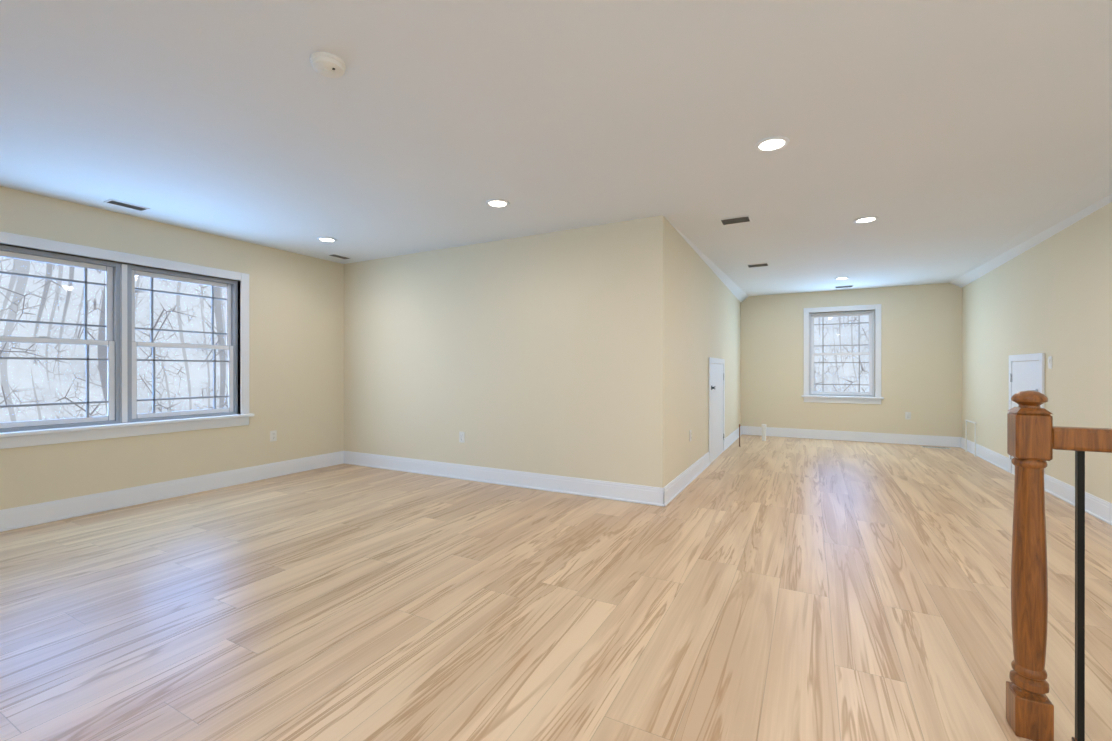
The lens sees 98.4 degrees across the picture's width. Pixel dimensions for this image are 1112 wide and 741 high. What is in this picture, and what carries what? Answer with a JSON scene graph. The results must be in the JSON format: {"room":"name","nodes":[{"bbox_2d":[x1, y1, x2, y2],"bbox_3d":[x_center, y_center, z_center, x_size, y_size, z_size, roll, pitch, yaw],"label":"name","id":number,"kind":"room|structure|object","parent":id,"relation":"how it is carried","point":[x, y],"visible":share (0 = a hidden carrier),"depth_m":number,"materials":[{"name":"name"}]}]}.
{"room":"empty bonus room","nodes":[
{"label":"empty bonus room","id":0,"kind":"room"},
{"bbox_2d":[0,186,343,509],"bbox_3d":[-4.266,-0.083,2.952,0.150,2.450,7.070,0,0,28],"label":"wall","id":1,"kind":"structure","parent":0,"point":[296,351],"depth_m":4.74,"materials":[{"name":"beige paint"}]},
{"bbox_2d":[0,232,253,448],"bbox_3d":[-3.653,-0.214,4.048,0.205,1.540,2.050,0,0,28],"label":"window","id":2,"kind":"structure","parent":1,"relation":"in","point":[122,418],"depth_m":4.03,"materials":[{"name":"white"}]},
{"bbox_2d":[0,451,343,531],"bbox_3d":[-4.188,1.066,2.912,0.026,0.152,6.770,0,0,28],"label":"baseboard","id":3,"kind":"structure","parent":1,"relation":"attached to","point":[33,514],"depth_m":4.15,"materials":[{"name":"white wood"}]},
{"bbox_2d":[270,430,276,441],"bbox_3d":[-3.021,0.700,5.128,0.009,0.114,0.070,0,0,28],"label":"electrical outlet","id":4,"kind":"object","parent":1,"relation":"attached to","point":[273,435],"visible":1,"depth_m":5.13,"materials":[{"name":"white plastic"}]},
{"bbox_2d":[344,218,645,485],"bbox_3d":[-0.886,-0.085,5.076,3.830,2.450,0.150,0,0,28],"label":"wall","id":5,"kind":"structure","parent":0,"point":[526,354],"depth_m":4.77,"materials":[{"name":"beige paint"}]},
{"bbox_2d":[459,431,464,442],"bbox_3d":[-0.990,0.701,5.042,0.070,0.114,0.009,0,0,28],"label":"electrical outlet","id":6,"kind":"object","parent":5,"relation":"attached to","point":[461,437],"visible":1,"depth_m":5.04,"materials":[{"name":"white plastic"}]},
{"bbox_2d":[344,451,664,506],"bbox_3d":[-0.855,1.065,4.961,3.994,0.152,0.026,0,0,28],"label":"baseboard","id":7,"kind":"structure","parent":5,"relation":"attached to","point":[642,494],"depth_m":4.70,"materials":[{"name":"white wood"}]},
{"bbox_2d":[0,435,1111,740],"bbox_3d":[0.114,1.192,3.517,7.360,0.100,12.170,0,0,28],"label":"floor","id":8,"kind":"structure","parent":0,"point":[748,587],"depth_m":2.29,"materials":[{"name":"laminate"}]},
{"bbox_2d":[761,424,765,440],"bbox_3d":[3.382,1.007,7.800,0.076,0.262,0.076,0,0,28],"label":"pipe stub","id":9,"kind":"object","parent":8,"relation":"on","point":[763,426],"visible":1,"depth_m":7.77,"materials":[{"name":"white plastic"}]},
{"bbox_2d":[921,446,950,448],"bbox_3d":[5.597,1.135,7.066,0.340,0.007,0.120,0,0,28],"label":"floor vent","id":10,"kind":"object","parent":8,"relation":"in","point":[935,447],"visible":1,"depth_m":7.06,"materials":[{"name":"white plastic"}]},
{"bbox_2d":[965,420,976,456],"bbox_3d":[5.660,0.914,6.546,0.026,0.450,0.446,0,0,28],"label":"loop","id":11,"kind":"object","parent":8,"relation":"on","point":[975,423],"visible":1,"depth_m":6.44,"materials":[{"name":"white plastic"}]},
{"bbox_2d":[1006,391,1111,740],"bbox_3d":[2.082,0.604,1.206,1.416,1.080,0.100,0,0,28],"label":"stair railing","id":12,"kind":"object","parent":8,"relation":"on","point":[1035,437],"visible":1,"depth_m":1.48,"materials":[{"name":"brown wood"}]},
{"bbox_2d":[0,0,1111,295],"bbox_3d":[0.114,-1.358,3.515,7.360,0.100,12.170,0,0,28],"label":"ceiling","id":13,"kind":"structure","parent":0,"point":[946,140],"depth_m":2.51,"materials":[{"name":"white paint"}]},
{"bbox_2d":[104,199,149,211],"bbox_3d":[-3.393,-1.305,3.796,0.130,0.006,0.250,0,0,28],"label":"ceiling vent","id":14,"kind":"object","parent":13,"relation":"in","point":[125,205],"visible":0.98,"depth_m":3.79,"materials":[{"name":"white metal"}]},
{"bbox_2d":[317,237,336,241],"bbox_3d":[-2.282,-1.304,4.780,0.184,0.010,0.184,0,0,28],"label":"recessed light","id":15,"kind":"object","parent":13,"relation":"in","point":[326,239],"visible":1,"depth_m":4.77,"materials":[{"name":"white"}]},
{"bbox_2d":[310,52,345,77],"bbox_3d":[-0.966,-1.285,2.033,0.136,0.043,0.136,0,0,28],"label":"smoke detector","id":16,"kind":"object","parent":13,"relation":"attached to","point":[326,64],"visible":1,"depth_m":2.00,"materials":[{"name":"white plastic"}]},
{"bbox_2d":[327,254,352,259],"bbox_3d":[-2.484,-1.306,5.510,0.130,0.006,0.250,0,0,28],"label":"ceiling vent","id":17,"kind":"object","parent":13,"relation":"in","point":[339,256],"visible":1,"depth_m":5.49,"materials":[{"name":"white metal"}]},
{"bbox_2d":[486,199,508,207],"bbox_3d":[-0.455,-1.303,3.743,0.184,0.010,0.184,0,0,28],"label":"recessed light","id":18,"kind":"object","parent":13,"relation":"in","point":[498,203],"visible":1,"depth_m":3.74,"materials":[{"name":"white"}]},
{"bbox_2d":[663,213,748,301],"bbox_3d":[2.162,-1.260,6.261,0.145,0.100,5.099,0,0,28],"label":"ceiling slope","id":19,"kind":"object","parent":13,"relation":"attached to","point":[682,226],"visible":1,"depth_m":5.32,"materials":[{"name":"white paint"}]},
{"bbox_2d":[719,215,751,225],"bbox_3d":[1.564,-1.305,4.178,0.250,0.006,0.190,0,0,28],"label":"ceiling vent","id":20,"kind":"object","parent":13,"relation":"in","point":[736,220],"visible":1,"depth_m":4.17,"materials":[{"name":"white metal"}]},
{"bbox_2d":[747,263,768,267],"bbox_3d":[2.510,-1.307,5.962,0.250,0.006,0.190,0,0,28],"label":"ceiling vent","id":21,"kind":"object","parent":13,"relation":"in","point":[757,265],"visible":1,"depth_m":5.96,"materials":[{"name":"white metal"}]},
{"bbox_2d":[755,136,789,151],"bbox_3d":[1.243,-1.302,2.763,0.184,0.010,0.184,0,0,28],"label":"recessed light","id":22,"kind":"object","parent":13,"relation":"in","point":[773,143],"visible":1,"depth_m":2.75,"materials":[{"name":"white"}]},
{"bbox_2d":[835,277,848,279],"bbox_3d":[4.051,-1.305,6.797,0.184,0.010,0.184,0,0,28],"label":"recessed light","id":23,"kind":"object","parent":13,"relation":"in","point":[840,278],"visible":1,"depth_m":6.80,"materials":[{"name":"white"}]},
{"bbox_2d":[835,285,853,287],"bbox_3d":[4.497,-1.308,7.489,0.250,0.006,0.190,0,0,28],"label":"ceiling vent","id":24,"kind":"object","parent":13,"relation":"in","point":[847,286],"visible":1,"depth_m":7.46,"materials":[{"name":"white metal"}]},
{"bbox_2d":[853,216,877,222],"bbox_3d":[2.681,-1.303,4.151,0.184,0.010,0.184,0,0,28],"label":"recessed light","id":25,"kind":"object","parent":13,"relation":"in","point":[867,219],"visible":1,"depth_m":4.13,"materials":[{"name":"white"}]},
{"bbox_2d":[646,215,740,487],"bbox_3d":[2.031,-0.086,6.330,0.150,2.450,5.100,0,0,28],"label":"wall","id":26,"kind":"structure","parent":0,"point":[693,313],"depth_m":4.62,"materials":[{"name":"beige paint"}]},
{"bbox_2d":[663,426,741,505],"bbox_3d":[2.106,1.063,6.284,0.026,0.152,5.114,0,0,28],"label":"baseboard","id":27,"kind":"structure","parent":26,"relation":"attached to","point":[677,485],"depth_m":4.87,"materials":[{"name":"white wood"}]},
{"bbox_2d":[709,357,724,463],"bbox_3d":[2.143,0.489,6.317,0.058,1.300,1.120,0,0,28],"label":"wall door","id":28,"kind":"structure","parent":26,"relation":"in","point":[716,409],"depth_m":6.27,"materials":[{"name":"white wood"}]},
{"bbox_2d":[741,283,961,436],"bbox_3d":[4.688,-0.087,7.893,3.380,2.450,0.150,0,0,28],"label":"wall","id":29,"kind":"structure","parent":0,"point":[921,353],"depth_m":7.56,"materials":[{"name":"beige paint"}]},
{"bbox_2d":[801,304,883,403],"bbox_3d":[4.675,-0.257,7.868,1.150,1.580,0.205,0,0,28],"label":"window","id":30,"kind":"structure","parent":29,"relation":"in","point":[873,394],"depth_m":7.83,"materials":[{"name":"white"}]},
{"bbox_2d":[741,426,960,446],"bbox_3d":[4.647,1.062,7.816,3.080,0.152,0.026,0,0,28],"label":"baseboard","id":31,"kind":"structure","parent":29,"relation":"attached to","point":[944,441],"depth_m":7.71,"materials":[{"name":"white wood"}]},
{"bbox_2d":[905,412,910,419],"bbox_3d":[5.437,0.699,7.405,0.070,0.114,0.009,0,0,28],"label":"electrical outlet","id":32,"kind":"object","parent":29,"relation":"attached to","point":[907,415],"visible":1,"depth_m":7.40,"materials":[{"name":"white plastic"}]},
{"bbox_2d":[950,168,1111,287],"bbox_3d":[3.100,-1.264,1.931,0.300,0.085,11.870,0,0,28],"label":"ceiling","id":33,"kind":"structure","parent":0,"point":[1092,197],"depth_m":4.24,"materials":[{"name":"white paint"}]},
{"bbox_2d":[962,202,1111,502],"bbox_3d":[3.264,-0.082,1.760,0.150,2.450,12.020,0,0,28],"label":"wall","id":34,"kind":"structure","parent":0,"point":[1051,296],"depth_m":4.39,"materials":[{"name":"beige paint"}]},
{"bbox_2d":[1009,353,1044,474],"bbox_3d":[4.856,0.486,4.991,0.060,1.310,0.880,0,0,28],"label":"wall door","id":35,"kind":"structure","parent":34,"relation":"in","point":[1027,373],"depth_m":4.97,"materials":[{"name":"white wood"}]},
{"bbox_2d":[960,437,1111,524],"bbox_3d":[3.221,1.067,1.869,0.026,0.152,11.870,0,0,28],"label":"baseboard","id":36,"kind":"structure","parent":34,"relation":"attached to","point":[1098,508],"depth_m":4.29,"materials":[{"name":"white wood"}]},
{"bbox_2d":[1048,356,1051,368],"bbox_3d":[4.616,-0.074,4.484,0.012,0.114,0.070,0,0,28],"label":"light switch","id":37,"kind":"object","parent":34,"relation":"attached to","point":[1050,362],"visible":1,"depth_m":4.47,"materials":[{"name":"white plastic"}]},
{"label":"outside","id":38,"kind":"structure","parent":0,"visible":0},
{"bbox_2d":[0,257,227,422],"bbox_3d":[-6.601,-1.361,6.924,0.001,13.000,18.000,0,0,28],"label":"window panes","id":39,"kind":"structure","parent":38,"point":[44,372],"depth_m":6.83,"materials":[{"name":"clear glass"}]},
{"bbox_2d":[814,315,868,391],"bbox_3d":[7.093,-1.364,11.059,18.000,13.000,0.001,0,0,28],"label":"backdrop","id":40,"kind":"structure","parent":38,"point":[834,330],"depth_m":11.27,"materials":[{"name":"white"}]}
]}

